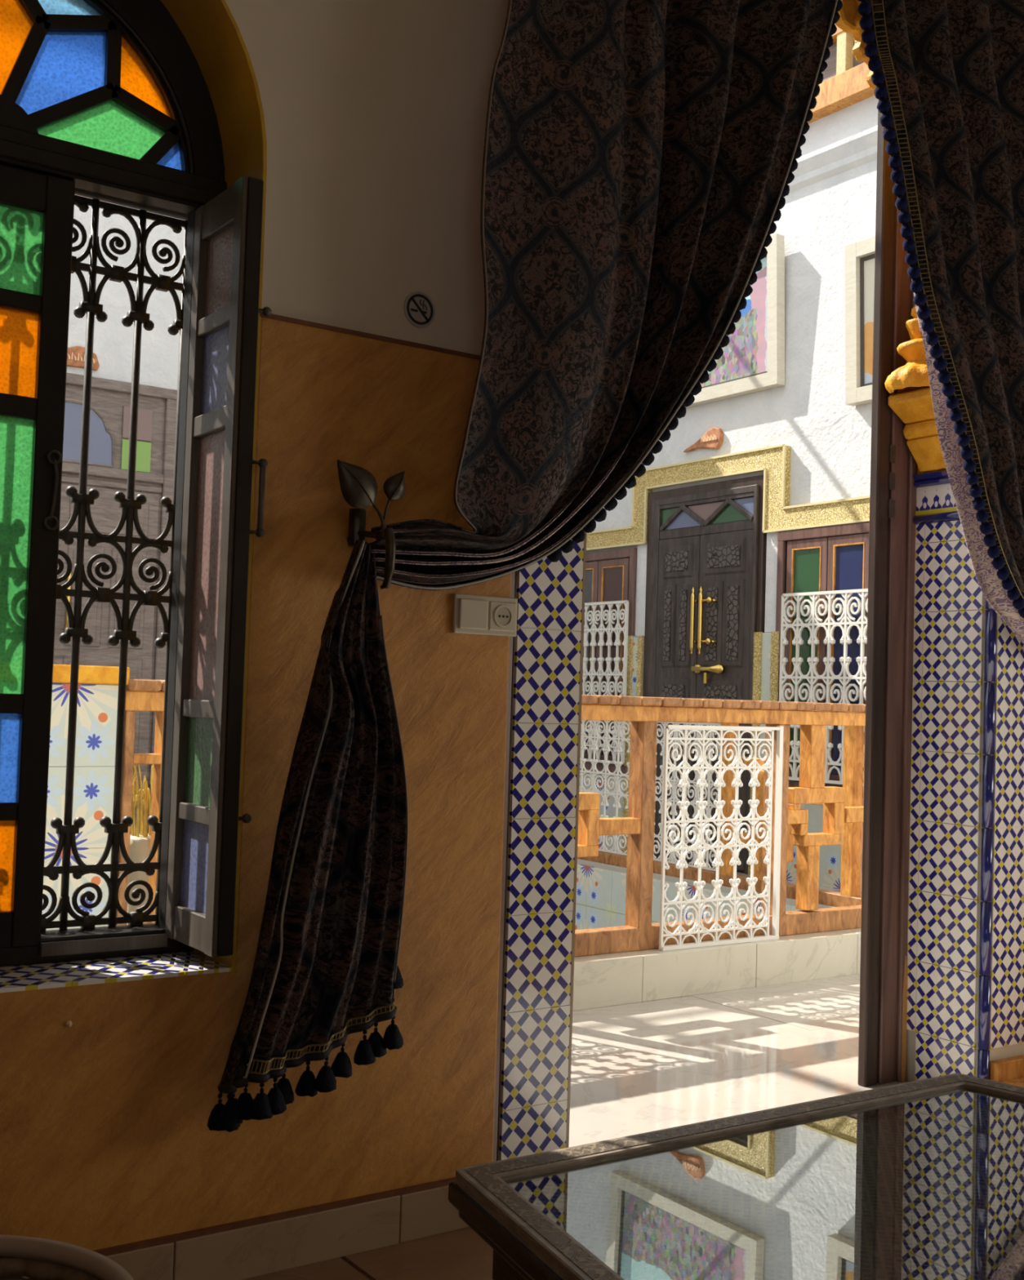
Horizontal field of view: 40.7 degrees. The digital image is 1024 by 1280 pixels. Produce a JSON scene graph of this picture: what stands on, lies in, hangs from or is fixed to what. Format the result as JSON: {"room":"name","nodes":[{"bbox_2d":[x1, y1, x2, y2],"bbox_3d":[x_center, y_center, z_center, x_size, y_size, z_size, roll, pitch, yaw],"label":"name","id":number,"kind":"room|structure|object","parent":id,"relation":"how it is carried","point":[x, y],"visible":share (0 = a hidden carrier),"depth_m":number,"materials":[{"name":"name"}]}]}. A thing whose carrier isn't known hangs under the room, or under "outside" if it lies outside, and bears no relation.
{"room":"living room","nodes":[
{"label":"living room","id":0,"kind":"room"},
{"bbox_2d":[66,194,183,390],"bbox_3d":[-2.909,0.805,8.488,7.951,8.451,0.151,3,-3,-35],"label":"wall","id":1,"kind":"structure","parent":0,"point":[113,341],"depth_m":8.77,"materials":[{"name":"white paint"}]},
{"bbox_2d":[66,345,99,370],"bbox_3d":[-2.710,-1.761,8.563,0.301,0.135,0.038,3,-3,-35],"label":"wall lamp","id":2,"kind":"object","parent":1,"relation":"attached to","point":[75,354],"visible":0.61,"depth_m":8.56,"materials":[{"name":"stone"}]},
{"bbox_2d":[53,372,177,833],"bbox_3d":[-2.710,-0.153,8.460,1.651,2.977,0.153,3,-3,-35],"label":"window","id":3,"kind":"structure","parent":1,"relation":"in","point":[110,399],"depth_m":8.66,"materials":[{"name":"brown wood"}]},
{"bbox_2d":[126,833,150,924],"bbox_3d":[-1.096,0.817,4.152,0.164,0.452,0.166,3,-3,-35],"label":"pot","id":4,"kind":"object","parent":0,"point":[140,843],"depth_m":4.09,"materials":[{"name":"beige"}]},
{"bbox_2d":[0,0,1023,1250],"bbox_3d":[0.464,-1.155,3.389,8.101,4.752,0.300,3,-3,-35],"label":"wall","id":5,"kind":"structure","parent":0,"point":[362,123],"depth_m":2.65,"materials":[{"name":"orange paint"}]},
{"bbox_2d":[0,951,231,1000],"bbox_3d":[-0.925,0.584,2.323,0.889,0.020,0.179,3,-3,-35],"label":"window sill","id":6,"kind":"structure","parent":5,"relation":"attached to","point":[53,979],"depth_m":2.43,"materials":[{"name":"tile"}]},
{"bbox_2d":[0,0,271,967],"bbox_3d":[-0.903,-0.390,2.388,0.904,1.949,0.336,3,-3,-35],"label":"window","id":7,"kind":"structure","parent":5,"relation":"in","point":[104,100],"depth_m":2.52,"materials":[{"name":"black wood"}]},
{"bbox_2d":[40,195,186,932],"bbox_3d":[-1.012,-0.161,2.505,0.896,1.402,0.020,3,-3,-35],"label":"window grille","id":8,"kind":"object","parent":7,"relation":"attached to","point":[82,502],"visible":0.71,"depth_m":2.67,"materials":[{"name":"metal"}]},
{"bbox_2d":[21,1177,469,1279],"bbox_3d":[-1.432,1.049,1.847,3.455,0.102,0.016,3,-3,-35],"label":"baseboard","id":9,"kind":"structure","parent":5,"relation":"attached to","point":[240,1250],"depth_m":2.55,"materials":[{"name":"beige tile"}]},
{"bbox_2d":[336,459,404,589],"bbox_3d":[-0.260,-0.207,2.572,0.118,0.227,0.183,2,-2,1],"label":"curtain holdback","id":10,"kind":"object","parent":5,"relation":"attached to","point":[358,486],"visible":0.98,"depth_m":2.52,"materials":[{"name":"brown metal"}]},
{"bbox_2d":[403,291,435,328],"bbox_3d":[-0.185,-0.663,2.766,0.072,0.072,0.005,3,-3,-35],"label":"no smoking sign","id":11,"kind":"object","parent":5,"relation":"attached to","point":[419,309],"visible":1,"depth_m":2.76,"materials":[{"name":"beige"}]},
{"bbox_2d":[452,593,517,636],"bbox_3d":[-0.053,-0.050,2.824,0.154,0.080,0.017,3,-3,-35],"label":"socket","id":12,"kind":"object","parent":5,"relation":"attached to","point":[480,615],"visible":1,"depth_m":2.81,"materials":[{"name":"beige plastic"}]},
{"bbox_2d":[496,528,586,1160],"bbox_3d":[0.015,-0.332,3.062,0.177,3.051,0.276,3,-3,-35],"label":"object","id":13,"kind":"structure","parent":5,"relation":"attached to","point":[542,838],"depth_m":2.91,"materials":[{"name":"beige tile"}]},
{"bbox_2d":[835,0,875,89],"bbox_3d":[0.733,-1.466,3.534,1.421,1.200,0.055,3,-3,-35],"label":"trim","id":14,"kind":"structure","parent":5,"relation":"attached to","point":[849,20],"depth_m":3.65,"materials":[{"name":"metal"}]},
{"bbox_2d":[857,99,917,1087],"bbox_3d":[1.095,-0.193,4.005,0.160,2.922,0.073,3,-3,-35],"label":"door","id":15,"kind":"structure","parent":5,"relation":"in","point":[883,976],"depth_m":3.97,"materials":[{"name":"black wood"}]},
{"bbox_2d":[989,613,1023,1079],"bbox_3d":[1.869,0.494,4.172,1.339,1.611,0.018,3,-3,-35],"label":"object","id":16,"kind":"structure","parent":5,"relation":"attached to","point":[1006,1005],"depth_m":3.82,"materials":[{"name":"beige tile"}]},
{"bbox_3d":[0.989,-1.819,3.525,2.950,0.027,0.134,3,-3,-35],"label":"curtain rod","id":17,"kind":"object","parent":5,"relation":"attached to","visible":0},
{"bbox_2d":[207,0,842,1132],"bbox_3d":[0.188,-0.472,2.875,1.563,2.737,0.138,3,-3,-35],"label":"curtain","id":18,"kind":"object","parent":17,"relation":"hanging from","point":[639,162],"visible":0.98,"depth_m":2.75,"materials":[{"name":"brown fabric"}]},
{"bbox_2d":[369,0,835,590],"bbox_3d":[0.301,-0.952,2.962,1.296,1.764,0.136,3,-3,-35],"label":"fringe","id":19,"kind":"object","parent":18,"relation":"hanging from","point":[639,162],"depth_m":2.83,"materials":[{"name":"black fabric"}]},
{"bbox_2d":[857,0,1023,644],"bbox_3d":[1.256,-0.839,3.660,1.086,1.871,0.111,3,-3,-35],"label":"curtain","id":20,"kind":"object","parent":17,"relation":"hanging from","point":[947,76],"visible":1,"depth_m":3.60,"materials":[{"name":"brown fabric"}]},
{"bbox_2d":[241,847,909,1279],"bbox_3d":[-0.093,1.350,3.888,8.201,0.255,10.601,3,-3,-35],"label":"floor","id":21,"kind":"structure","parent":0,"point":[637,1068],"depth_m":4.04,"materials":[{"name":"beige tile"}]},
{"bbox_2d":[0,1235,133,1279],"bbox_3d":[-0.705,0.956,1.622,0.530,0.312,0.527,4,-3,-38],"label":"chair","id":22,"kind":"object","parent":21,"relation":"on","point":[33,1258],"visible":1,"depth_m":1.85,"materials":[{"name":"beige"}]},
{"bbox_2d":[574,858,833,929],"bbox_3d":[0.880,1.698,7.354,0.029,0.851,3.401,3,-3,-35],"label":"trim","id":23,"kind":"structure","parent":21,"relation":"attached to","point":[601,888],"depth_m":7.78,"materials":[{"name":"beige tile"}]},
{"bbox_2d":[577,703,863,906],"bbox_3d":[0.923,0.803,7.451,0.067,0.951,3.322,3,-3,-35],"label":"balcony railing","id":24,"kind":"object","parent":23,"relation":"on","point":[849,895],"visible":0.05,"depth_m":6.74,"materials":[{"name":"orange wood"}]},
{"bbox_2d":[578,720,630,855],"bbox_3d":[0.541,0.838,7.995,0.018,0.771,0.681,3,-3,-35],"label":"panel","id":25,"kind":"object","parent":24,"relation":"on","point":[618,748],"visible":0.54,"depth_m":7.98,"materials":[{"name":"white metal"}]},
{"bbox_2d":[653,721,720,871],"bbox_3d":[0.934,0.827,7.428,0.018,0.771,0.561,3,-3,-35],"label":"metal grille","id":26,"kind":"object","parent":24,"relation":"on","point":[673,812],"visible":0.38,"depth_m":7.42,"materials":[{"name":"white metal"}]},
{"bbox_2d":[572,928,861,1010],"bbox_3d":[-0.202,1.175,4.676,8.100,0.165,0.387,3,-3,-35],"label":"kerb","id":27,"kind":"object","parent":21,"relation":"on","point":[607,980],"visible":0.2,"depth_m":5.09,"materials":[{"name":"white stone"}]},
{"bbox_2d":[41,663,129,930],"bbox_3d":[-1.398,0.627,3.914,0.476,1.119,0.336,3,-3,-35],"label":"tiled wall","id":28,"kind":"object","parent":27,"relation":"on","point":[98,686],"visible":0.23,"depth_m":3.87,"materials":[{"name":"beige tile"}]},
{"bbox_2d":[126,764,153,924],"bbox_3d":[-1.097,0.704,4.161,0.176,0.678,0.175,1,-2,14],"label":"potted plant","id":29,"kind":"object","parent":27,"relation":"on","point":[140,843],"visible":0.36,"depth_m":4.11,"materials":[{"name":"beige"}]},
{"bbox_2d":[115,679,865,956],"bbox_3d":[0.359,0.662,4.985,3.643,0.922,0.123,3,-3,-35],"label":"balcony railing","id":30,"kind":"object","parent":27,"relation":"on","point":[638,933],"visible":0.38,"depth_m":5.09,"materials":[{"name":"orange wood"}]},
{"bbox_2d":[658,724,783,951],"bbox_3d":[0.797,0.733,5.205,0.598,0.824,0.024,3,-3,-35],"label":"panel","id":31,"kind":"object","parent":27,"relation":"on","point":[736,782],"visible":1,"depth_m":5.20,"materials":[{"name":"white metal"}]},
{"bbox_2d":[448,1072,1023,1279],"bbox_3d":[0.637,0.932,1.673,1.438,0.449,1.034,3,-3,-35],"label":"coffee table","id":32,"kind":"object","parent":21,"relation":"on","point":[923,1179],"visible":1,"depth_m":1.76,"materials":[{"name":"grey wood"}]},
{"bbox_2d":[990,1054,1023,1087],"bbox_3d":[1.959,1.230,3.837,1.301,0.120,0.615,3,-3,-35],"label":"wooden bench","id":33,"kind":"object","parent":21,"relation":"on","point":[1009,1070],"visible":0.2,"depth_m":3.75,"materials":[{"name":"orange wood"}]},
{"bbox_2d":[586,95,878,891],"bbox_3d":[2.074,0.948,8.136,0.150,8.450,6.300,3,-3,-35],"label":"wall","id":34,"kind":"structure","parent":0,"point":[829,439],"depth_m":8.55,"materials":[{"name":"white paint"}]},
{"bbox_2d":[579,547,637,773],"bbox_3d":[0.622,0.156,10.111,0.072,1.607,0.846,3,-3,-35],"label":"window","id":35,"kind":"structure","parent":34,"relation":"in","point":[611,575],"depth_m":9.99,"materials":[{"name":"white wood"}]},
{"bbox_2d":[580,600,628,764],"bbox_3d":[0.637,0.303,9.962,0.028,1.158,0.578,3,-3,-35],"label":"guard","id":36,"kind":"object","parent":35,"relation":"attached to","point":[610,615],"visible":0.66,"depth_m":9.91,"materials":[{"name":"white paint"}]},
{"bbox_2d":[622,635,644,853],"bbox_3d":[0.868,0.735,9.710,0.067,1.532,0.154,3,-3,-35],"label":"pilaster","id":37,"kind":"object","parent":34,"relation":"attached to","point":[635,656],"visible":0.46,"depth_m":9.72,"materials":[{"name":"beige tile"}]},
{"bbox_2d":[683,426,723,452],"bbox_3d":[1.286,-1.347,9.311,0.038,0.149,0.379,3,-3,-35],"label":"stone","id":38,"kind":"object","parent":34,"relation":"attached to","point":[713,438],"visible":1,"depth_m":9.23,"materials":[{"name":"stone"}]},
{"bbox_2d":[642,475,766,874],"bbox_3d":[1.218,0.221,9.173,0.152,2.536,1.137,3,-3,-35],"label":"door","id":39,"kind":"structure","parent":34,"relation":"in","point":[706,545],"depth_m":9.12,"materials":[{"name":"black wood"}]},
{"bbox_2d":[635,531,777,635],"bbox_3d":[1.292,-0.365,9.224,0.032,0.655,1.398,3,-3,-35],"label":"strips","id":40,"kind":"object","parent":34,"relation":"attached to","point":[771,537],"visible":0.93,"depth_m":8.73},
{"bbox_2d":[578,769,841,888],"bbox_3d":[1.947,0.970,8.169,0.021,1.001,5.901,3,-3,-35],"label":"trim","id":41,"kind":"structure","parent":34,"relation":"attached to","point":[829,861],"depth_m":8.32,"materials":[{"name":"tile"}]},
{"bbox_2d":[586,444,870,551],"bbox_3d":[1.754,-0.954,8.576,0.065,0.546,5.134,3,-3,-35],"label":"trim","id":42,"kind":"structure","parent":34,"relation":"attached to","point":[774,461],"depth_m":8.80,"materials":[{"name":"paint"}]},
{"bbox_2d":[684,233,784,408],"bbox_3d":[1.293,-2.077,9.297,0.106,0.951,1.420,3,-3,-35],"label":"framed painting","id":43,"kind":"object","parent":34,"relation":"attached to","point":[753,360],"visible":0.48,"depth_m":8.88,"materials":[{"name":"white wood"}]},
{"bbox_2d":[747,631,779,874],"bbox_3d":[1.599,0.714,8.654,0.066,1.531,0.223,3,-3,-35],"label":"pilaster","id":44,"kind":"object","parent":34,"relation":"attached to","point":[766,645],"visible":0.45,"depth_m":8.68,"materials":[{"name":"beige tile"}]},
{"bbox_2d":[775,521,869,798],"bbox_3d":[1.890,0.119,8.282,0.071,1.606,0.817,3,-3,-35],"label":"window","id":45,"kind":"structure","parent":34,"relation":"in","point":[831,557],"depth_m":8.30,"materials":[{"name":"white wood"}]},
{"bbox_2d":[778,588,867,784],"bbox_3d":[1.875,0.277,8.175,0.031,1.138,0.778,3,-3,-35],"label":"guard","id":46,"kind":"object","parent":45,"relation":"attached to","point":[846,616],"visible":0.66,"depth_m":8.20,"materials":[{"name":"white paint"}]},
{"bbox_2d":[787,124,877,193],"bbox_3d":[2.135,-2.953,8.196,0.070,0.190,6.200,3,-3,-35],"label":"crown molding","id":47,"kind":"structure","parent":34,"relation":"attached to","point":[858,149],"depth_m":8.41,"materials":[{"name":"white paint"}]},
{"bbox_2d":[806,62,874,124],"bbox_3d":[2.143,-3.343,8.210,0.122,0.172,6.202,3,-3,-35],"label":"beam","id":48,"kind":"structure","parent":34,"relation":"attached to","point":[849,87],"depth_m":8.33,"materials":[{"name":"orange wood"}]},
{"bbox_2d":[822,23,863,81],"bbox_3d":[-1.010,-3.765,6.032,7.825,0.431,6.202,3,-3,-35],"label":"roof timbers","id":49,"kind":"structure","parent":48,"relation":"on","point":[841,59],"depth_m":8.37,"materials":[{"name":"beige wood"}]},
{"bbox_2d":[844,236,875,406],"bbox_3d":[2.284,-1.881,7.848,0.106,0.947,0.950,3,-3,-35],"label":"framed painting","id":50,"kind":"object","parent":34,"relation":"attached to","point":[860,256],"visible":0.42,"depth_m":8.15,"materials":[{"name":"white wood"}]},
{"bbox_2d":[905,466,996,1081],"bbox_3d":[1.253,-0.257,3.916,0.040,3.052,0.283,3,-3,-35],"label":"tiled column","id":51,"kind":"structure","parent":0,"point":[949,950],"depth_m":3.88,"materials":[{"name":"beige tile"}]},
{"bbox_2d":[884,306,946,472],"bbox_3d":[1.189,-0.759,3.890,0.185,0.533,0.289,3,-3,-35],"label":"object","id":52,"kind":"object","parent":51,"relation":"attached to","point":[912,402],"visible":0.55,"depth_m":3.92,"materials":[{"name":"stone"}]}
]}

